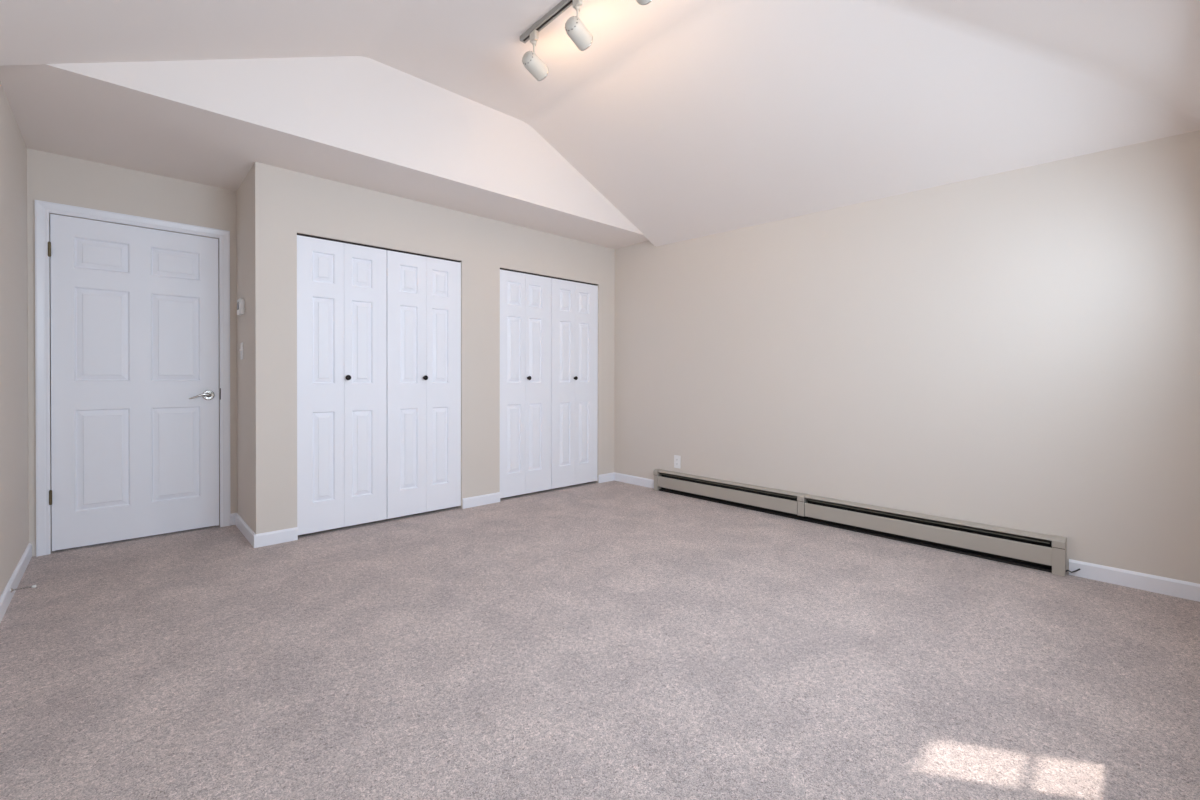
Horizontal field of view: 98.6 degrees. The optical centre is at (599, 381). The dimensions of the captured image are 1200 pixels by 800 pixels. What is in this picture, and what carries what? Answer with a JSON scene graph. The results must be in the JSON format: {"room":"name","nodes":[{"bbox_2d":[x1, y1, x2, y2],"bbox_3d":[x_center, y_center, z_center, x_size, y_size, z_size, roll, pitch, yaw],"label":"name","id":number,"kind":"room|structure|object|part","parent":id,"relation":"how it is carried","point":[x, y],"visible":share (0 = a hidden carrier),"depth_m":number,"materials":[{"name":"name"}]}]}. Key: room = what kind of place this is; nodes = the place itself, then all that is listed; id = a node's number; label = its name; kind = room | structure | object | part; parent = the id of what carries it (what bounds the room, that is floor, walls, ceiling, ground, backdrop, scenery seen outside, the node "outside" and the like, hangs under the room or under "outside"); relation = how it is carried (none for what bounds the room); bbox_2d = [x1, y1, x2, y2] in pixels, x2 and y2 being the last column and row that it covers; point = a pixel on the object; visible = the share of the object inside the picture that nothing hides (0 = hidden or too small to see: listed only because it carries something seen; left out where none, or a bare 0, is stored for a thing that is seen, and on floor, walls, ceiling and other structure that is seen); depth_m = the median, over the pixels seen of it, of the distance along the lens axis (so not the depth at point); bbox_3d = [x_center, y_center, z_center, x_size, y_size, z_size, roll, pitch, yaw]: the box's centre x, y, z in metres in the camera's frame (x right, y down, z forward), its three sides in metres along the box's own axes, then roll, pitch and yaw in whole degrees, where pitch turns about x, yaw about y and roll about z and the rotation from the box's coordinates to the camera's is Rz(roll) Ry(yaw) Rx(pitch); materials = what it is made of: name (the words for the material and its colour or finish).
{"room":"empty bedroom","nodes":[
{"label":"empty bedroom","id":0,"kind":"room"},
{"bbox_2d":[0,81,28,595],"bbox_3d":[-1.737,-0.181,1.206,0.120,2.460,4.886,0,0,-43],"label":"wall","id":1,"kind":"structure","parent":0,"point":[14,497],"depth_m":2.59,"materials":[{"name":"beige paint"}]},
{"bbox_2d":[0,543,31,622],"bbox_3d":[-1.738,1.007,1.310,0.013,0.083,4.746,0,0,-43],"label":"baseboard","id":2,"kind":"structure","parent":1,"relation":"attached to","point":[6,596],"depth_m":2.55,"materials":[{"name":"white wood"}]},
{"bbox_2d":[11,585,35,591],"bbox_3d":[-2.754,0.987,2.464,0.083,0.020,0.020,0,0,-36],"label":"door stop","id":3,"kind":"object","parent":1,"relation":"attached to","point":[32,586],"visible":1,"depth_m":2.47,"materials":[{"name":"grey metal"}]},
{"bbox_2d":[27,148,236,556],"bbox_3d":[-1.885,-0.222,4.496,4.401,2.500,0.120,0,0,-43],"label":"wall","id":4,"kind":"structure","parent":0,"point":[55,178],"depth_m":3.29,"materials":[{"name":"beige paint"}]},
{"bbox_2d":[35,200,229,556],"bbox_3d":[-3.031,-0.020,3.411,0.941,2.105,0.139,0,0,-43],"label":"trim","id":5,"kind":"structure","parent":4,"relation":"attached to","point":[42,208],"depth_m":3.09,"materials":[{"name":"white wood"}]},
{"bbox_3d":[-3.313,-0.018,3.066,0.058,2.105,0.019,0,0,-43],"label":"casing","id":6,"kind":"part","parent":5,"relation":"part of","materials":[{"name":"white wood"}]},
{"bbox_3d":[-2.669,-0.021,3.668,0.060,2.105,0.019,0,0,-43],"label":"casing","id":7,"kind":"part","parent":5,"relation":"part of","materials":[{"name":"white wood"}]},
{"bbox_2d":[48,214,218,550],"bbox_3d":[-2.998,0.006,3.366,0.830,2.026,0.084,0,0,-43],"label":"door","id":8,"kind":"structure","parent":4,"relation":"in","point":[135,310],"depth_m":3.34,"materials":[{"name":"white wood"}]},
{"bbox_3d":[-3.136,-0.794,3.250,0.231,0.171,0.014,0,0,-43],"label":"panel","id":9,"kind":"part","parent":8,"relation":"part of","materials":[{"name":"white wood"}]},
{"bbox_3d":[-3.137,-0.293,3.253,0.231,0.559,0.014,0,0,-43],"label":"panel","id":10,"kind":"part","parent":8,"relation":"part of","materials":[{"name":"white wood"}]},
{"bbox_3d":[-3.139,0.487,3.258,0.231,0.607,0.014,0,0,-43],"label":"panel","id":11,"kind":"part","parent":8,"relation":"part of","materials":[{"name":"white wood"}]},
{"bbox_3d":[-2.877,0.486,3.503,0.236,0.607,0.014,0,0,-43],"label":"panel","id":12,"kind":"part","parent":8,"relation":"part of","materials":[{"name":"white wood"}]},
{"bbox_3d":[-2.876,-0.293,3.498,0.236,0.559,0.014,0,0,-43],"label":"panel","id":13,"kind":"part","parent":8,"relation":"part of","materials":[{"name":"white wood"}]},
{"bbox_3d":[-2.874,-0.794,3.495,0.236,0.171,0.014,0,0,-43],"label":"panel","id":14,"kind":"part","parent":8,"relation":"part of","materials":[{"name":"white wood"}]},
{"bbox_3d":[-2.755,0.101,3.550,0.116,0.039,0.019,0,0,-43],"label":"lever","id":15,"kind":"part","parent":8,"relation":"part of","materials":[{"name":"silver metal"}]},
{"bbox_2d":[230,513,235,524],"bbox_3d":[-2.636,0.990,3.712,0.040,0.083,0.013,0,0,-43],"label":"baseboard","id":16,"kind":"structure","parent":4,"relation":"attached to","point":[232,516],"depth_m":3.70,"materials":[{"name":"white wood"}]},
{"bbox_2d":[236,168,252,529],"bbox_3d":[-2.382,-0.197,3.546,0.110,2.460,0.587,0,0,-43],"label":"wall","id":17,"kind":"structure","parent":0,"point":[244,192],"depth_m":3.49,"materials":[{"name":"beige paint"}]},
{"bbox_2d":[237,298,244,314],"bbox_3d":[-2.441,-0.507,3.505,0.031,0.104,0.110,0,0,-43],"label":"thermostat","id":18,"kind":"object","parent":17,"relation":"attached to","point":[240,302],"visible":1,"depth_m":3.47,"materials":[{"name":"white plastic"}]},
{"bbox_2d":[239,342,243,359],"bbox_3d":[-2.464,-0.210,3.541,0.018,0.116,0.072,0,0,-43],"label":"light switch","id":19,"kind":"object","parent":17,"relation":"attached to","point":[241,349],"visible":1,"depth_m":3.53,"materials":[{"name":"white plastic"}]},
{"bbox_3d":[-2.460,-0.210,3.544,0.007,0.116,0.072,0,0,-43],"label":"plate","id":20,"kind":"part","parent":19,"relation":"part of","materials":[{"name":"white plastic"}]},
{"bbox_2d":[235,513,255,547],"bbox_3d":[-2.383,0.992,3.462,0.013,0.083,0.697,0,0,-43],"label":"baseboard","id":21,"kind":"structure","parent":17,"relation":"attached to","point":[240,523],"depth_m":3.44,"materials":[{"name":"white wood"}]},
{"bbox_2d":[252,162,614,533],"bbox_3d":[-1.035,-0.199,4.330,3.148,2.460,0.110,0,0,-43],"label":"wall","id":22,"kind":"structure","parent":0,"point":[286,203],"depth_m":3.75,"materials":[{"name":"beige paint"}]},
{"bbox_2d":[254,527,297,547],"bbox_3d":[-2.066,0.994,3.290,0.240,0.083,0.013,0,0,-43],"label":"baseboard","id":23,"kind":"structure","parent":22,"relation":"attached to","point":[291,534],"depth_m":3.28,"materials":[{"name":"white wood"}]},
{"bbox_2d":[297,235,386,534],"bbox_3d":[-1.773,0.025,3.578,0.581,1.971,0.065,0,0,-43],"label":"door","id":24,"kind":"structure","parent":22,"relation":"in","point":[342,287],"depth_m":3.56,"materials":[{"name":"white wood"}]},
{"bbox_3d":[-1.874,-0.278,3.494,0.115,0.562,0.014,0,0,-43],"label":"panel","id":25,"kind":"part","parent":24,"relation":"part of","materials":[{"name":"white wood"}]},
{"bbox_3d":[-1.873,-0.770,3.491,0.115,0.182,0.014,0,0,-43],"label":"panel","id":26,"kind":"part","parent":24,"relation":"part of","materials":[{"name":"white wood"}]},
{"bbox_3d":[-1.876,0.509,3.499,0.115,0.586,0.014,0,0,-43],"label":"panel","id":27,"kind":"part","parent":24,"relation":"part of","materials":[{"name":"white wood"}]},
{"bbox_3d":[-1.691,-0.279,3.666,0.118,0.562,0.014,0,0,-43],"label":"panel","id":28,"kind":"part","parent":24,"relation":"part of","materials":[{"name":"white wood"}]},
{"bbox_3d":[-1.690,-0.771,3.663,0.118,0.182,0.014,0,0,-43],"label":"panel","id":29,"kind":"part","parent":24,"relation":"part of","materials":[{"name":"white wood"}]},
{"bbox_3d":[-1.693,0.508,3.671,0.118,0.586,0.014,0,0,-43],"label":"panel","id":30,"kind":"part","parent":24,"relation":"part of","materials":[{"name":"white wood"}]},
{"bbox_2d":[297,233,460,261],"bbox_3d":[-1.568,-0.972,3.790,1.178,0.006,0.031,0,0,-43],"label":"trim","id":31,"kind":"structure","parent":22,"relation":"attached to","point":[297,233],"depth_m":3.72,"materials":[{"name":"grey metal"}]},
{"bbox_2d":[387,250,460,518],"bbox_3d":[-1.343,0.023,3.982,0.589,1.971,0.065,0,0,-43],"label":"door","id":32,"kind":"structure","parent":22,"relation":"in","point":[424,293],"depth_m":3.97,"materials":[{"name":"white wood"}]},
{"bbox_3d":[-1.447,0.507,3.901,0.113,0.586,0.014,0,0,-43],"label":"panel","id":33,"kind":"part","parent":32,"relation":"part of","materials":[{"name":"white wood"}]},
{"bbox_3d":[-1.446,-0.280,3.896,0.113,0.562,0.014,0,0,-43],"label":"panel","id":34,"kind":"part","parent":32,"relation":"part of","materials":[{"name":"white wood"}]},
{"bbox_3d":[-1.445,-0.771,3.893,0.113,0.182,0.014,0,0,-43],"label":"panel","id":35,"kind":"part","parent":32,"relation":"part of","materials":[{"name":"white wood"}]},
{"bbox_3d":[-1.263,0.507,4.073,0.113,0.586,0.014,0,0,-43],"label":"panel","id":36,"kind":"part","parent":32,"relation":"part of","materials":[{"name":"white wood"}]},
{"bbox_3d":[-1.262,-0.280,4.068,0.113,0.562,0.014,0,0,-43],"label":"panel","id":37,"kind":"part","parent":32,"relation":"part of","materials":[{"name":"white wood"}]},
{"bbox_3d":[-1.261,-0.772,4.065,0.113,0.182,0.014,0,0,-43],"label":"panel","id":38,"kind":"part","parent":32,"relation":"part of","materials":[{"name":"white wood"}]},
{"bbox_2d":[462,492,499,508],"bbox_3d":[-0.985,0.990,4.302,0.349,0.083,0.013,0,0,-43],"label":"baseboard","id":39,"kind":"structure","parent":22,"relation":"attached to","point":[469,502],"depth_m":4.29,"materials":[{"name":"white wood"}]},
{"bbox_2d":[500,269,551,497],"bbox_3d":[-0.659,0.021,4.622,0.565,1.971,0.065,0,0,-43],"label":"door","id":40,"kind":"structure","parent":22,"relation":"in","point":[525,299],"depth_m":4.61,"materials":[{"name":"white wood"}]},
{"bbox_3d":[-0.761,0.505,4.543,0.123,0.586,0.014,0,0,-43],"label":"panel","id":41,"kind":"part","parent":40,"relation":"part of","materials":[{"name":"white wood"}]},
{"bbox_3d":[-0.759,-0.282,4.538,0.123,0.562,0.014,0,0,-43],"label":"panel","id":42,"kind":"part","parent":40,"relation":"part of","materials":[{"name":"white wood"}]},
{"bbox_3d":[-0.758,-0.774,4.535,0.123,0.182,0.014,0,0,-43],"label":"panel","id":43,"kind":"part","parent":40,"relation":"part of","materials":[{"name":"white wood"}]},
{"bbox_3d":[-0.592,0.504,4.701,0.121,0.586,0.014,0,0,-43],"label":"panel","id":44,"kind":"part","parent":40,"relation":"part of","materials":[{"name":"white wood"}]},
{"bbox_3d":[-0.591,-0.283,4.696,0.121,0.562,0.014,0,0,-43],"label":"panel","id":45,"kind":"part","parent":40,"relation":"part of","materials":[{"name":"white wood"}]},
{"bbox_3d":[-0.590,-0.775,4.693,0.121,0.182,0.014,0,0,-43],"label":"panel","id":46,"kind":"part","parent":40,"relation":"part of","materials":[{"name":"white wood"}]},
{"bbox_2d":[500,268,596,284],"bbox_3d":[-0.455,-0.976,4.832,1.157,0.006,0.031,0,0,-43],"label":"trim","id":47,"kind":"structure","parent":22,"relation":"attached to","point":[500,268],"depth_m":4.77,"materials":[{"name":"grey metal"}]},
{"bbox_2d":[551,278,597,488],"bbox_3d":[-0.236,0.019,5.018,0.584,1.971,0.065,0,0,-43],"label":"door","id":48,"kind":"structure","parent":22,"relation":"in","point":[574,307],"depth_m":5.00,"materials":[{"name":"white wood"}]},
{"bbox_3d":[-0.338,0.503,4.939,0.115,0.586,0.014,0,0,-43],"label":"panel","id":49,"kind":"part","parent":48,"relation":"part of","materials":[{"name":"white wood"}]},
{"bbox_3d":[-0.336,-0.284,4.934,0.115,0.562,0.014,0,0,-43],"label":"panel","id":50,"kind":"part","parent":48,"relation":"part of","materials":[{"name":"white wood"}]},
{"bbox_3d":[-0.335,-0.776,4.931,0.115,0.182,0.014,0,0,-43],"label":"panel","id":51,"kind":"part","parent":48,"relation":"part of","materials":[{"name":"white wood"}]},
{"bbox_3d":[-0.164,0.503,5.102,0.111,0.586,0.014,0,0,-43],"label":"panel","id":52,"kind":"part","parent":48,"relation":"part of","materials":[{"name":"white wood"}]},
{"bbox_3d":[-0.162,-0.284,5.097,0.111,0.562,0.014,0,0,-43],"label":"panel","id":53,"kind":"part","parent":48,"relation":"part of","materials":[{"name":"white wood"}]},
{"bbox_3d":[-0.161,-0.776,5.094,0.111,0.182,0.014,0,0,-43],"label":"panel","id":54,"kind":"part","parent":48,"relation":"part of","materials":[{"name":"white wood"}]},
{"bbox_2d":[598,472,613,482],"bbox_3d":[0.071,0.986,5.291,0.226,0.083,0.013,0,0,-43],"label":"baseboard","id":55,"kind":"structure","parent":22,"relation":"attached to","point":[607,477],"depth_m":5.28,"materials":[{"name":"white wood"}]},
{"bbox_2d":[0,481,1199,799],"bbox_3d":[-0.378,1.101,2.892,4.461,0.120,5.496,0,0,-43],"label":"floor","id":56,"kind":"structure","parent":0,"point":[611,640],"depth_m":1.88,"materials":[{"name":"beige carpet"}]},
{"bbox_2d":[0,0,1199,248],"bbox_3d":[-0.410,-1.704,2.915,4.761,1.110,5.586,0,0,-43],"label":"ceiling","id":57,"kind":"structure","parent":0,"point":[679,120],"depth_m":2.89,"materials":[{"name":"white paint"}]},
{"bbox_2d":[520,0,572,42],"bbox_3d":[0.076,-1.941,2.384,0.038,0.027,1.516,0,0,-43],"label":"track","id":58,"kind":"object","parent":57,"relation":"attached to","point":[563,5],"visible":1,"depth_m":2.75,"materials":[{"name":"grey metal"}]},
{"bbox_2d":[522,30,548,80],"bbox_3d":[-0.364,-1.816,2.859,0.093,0.236,0.150,0,0,32],"label":"track spotlight","id":59,"kind":"object","parent":58,"relation":"attached to","point":[531,61],"visible":1,"depth_m":2.83,"materials":[{"name":"beige metal"}]},
{"bbox_2d":[565,0,592,50],"bbox_3d":[-0.111,-1.814,2.589,0.093,0.236,0.150,0,0,32],"label":"track spotlight","id":60,"kind":"object","parent":58,"relation":"attached to","point":[576,30],"visible":1,"depth_m":2.57,"materials":[{"name":"beige metal"}]},
{"bbox_2d":[636,0,651,4],"bbox_3d":[0.182,-1.816,2.275,0.093,0.228,0.148,0,0,20],"label":"track spotlight","id":61,"kind":"object","parent":58,"relation":"attached to","point":[641,2],"visible":1,"depth_m":2.33,"materials":[{"name":"beige metal"}]},
{"bbox_2d":[614,130,1199,583],"bbox_3d":[1.389,-0.193,4.132,0.120,2.460,4.886,0,0,-43],"label":"wall","id":62,"kind":"structure","parent":0,"point":[1019,349],"depth_m":3.17,"materials":[{"name":"beige paint"}]},
{"bbox_2d":[614,472,653,488],"bbox_3d":[0.345,0.988,5.153,0.013,0.083,0.589,0,0,-43],"label":"baseboard","id":63,"kind":"structure","parent":62,"relation":"attached to","point":[630,479],"depth_m":5.15,"materials":[{"name":"white wood"}]},
{"bbox_2d":[674,455,680,468],"bbox_3d":[0.713,0.741,4.763,0.009,0.118,0.074,0,0,-43],"label":"wall outlet","id":64,"kind":"object","parent":62,"relation":"attached to","point":[677,459],"visible":1,"depth_m":4.76,"materials":[{"name":"white plastic"}]},
{"bbox_2d":[653,469,1066,576],"bbox_3d":[1.526,0.939,3.849,0.072,0.201,2.909,0,0,-43],"label":"baseboard heater","id":65,"kind":"object","parent":62,"relation":"attached to","point":[1038,551],"visible":1,"depth_m":3.42,"materials":[{"name":"beige metal"}]},
{"bbox_3d":[1.014,0.943,4.362,0.012,0.098,1.362,0,0,-43],"label":"panel","id":66,"kind":"part","parent":65,"relation":"part of","materials":[{"name":"beige metal"}]},
{"bbox_3d":[1.994,0.952,3.315,0.012,0.098,1.389,0,0,-43],"label":"panel","id":67,"kind":"part","parent":65,"relation":"part of","materials":[{"name":"beige metal"}]},
{"bbox_2d":[1069,559,1199,601],"bbox_3d":[2.729,1.008,2.607,0.013,0.083,0.533,0,0,-43],"label":"baseboard","id":68,"kind":"structure","parent":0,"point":[1132,579],"depth_m":2.61,"materials":[{"name":"white wood"}]}
]}

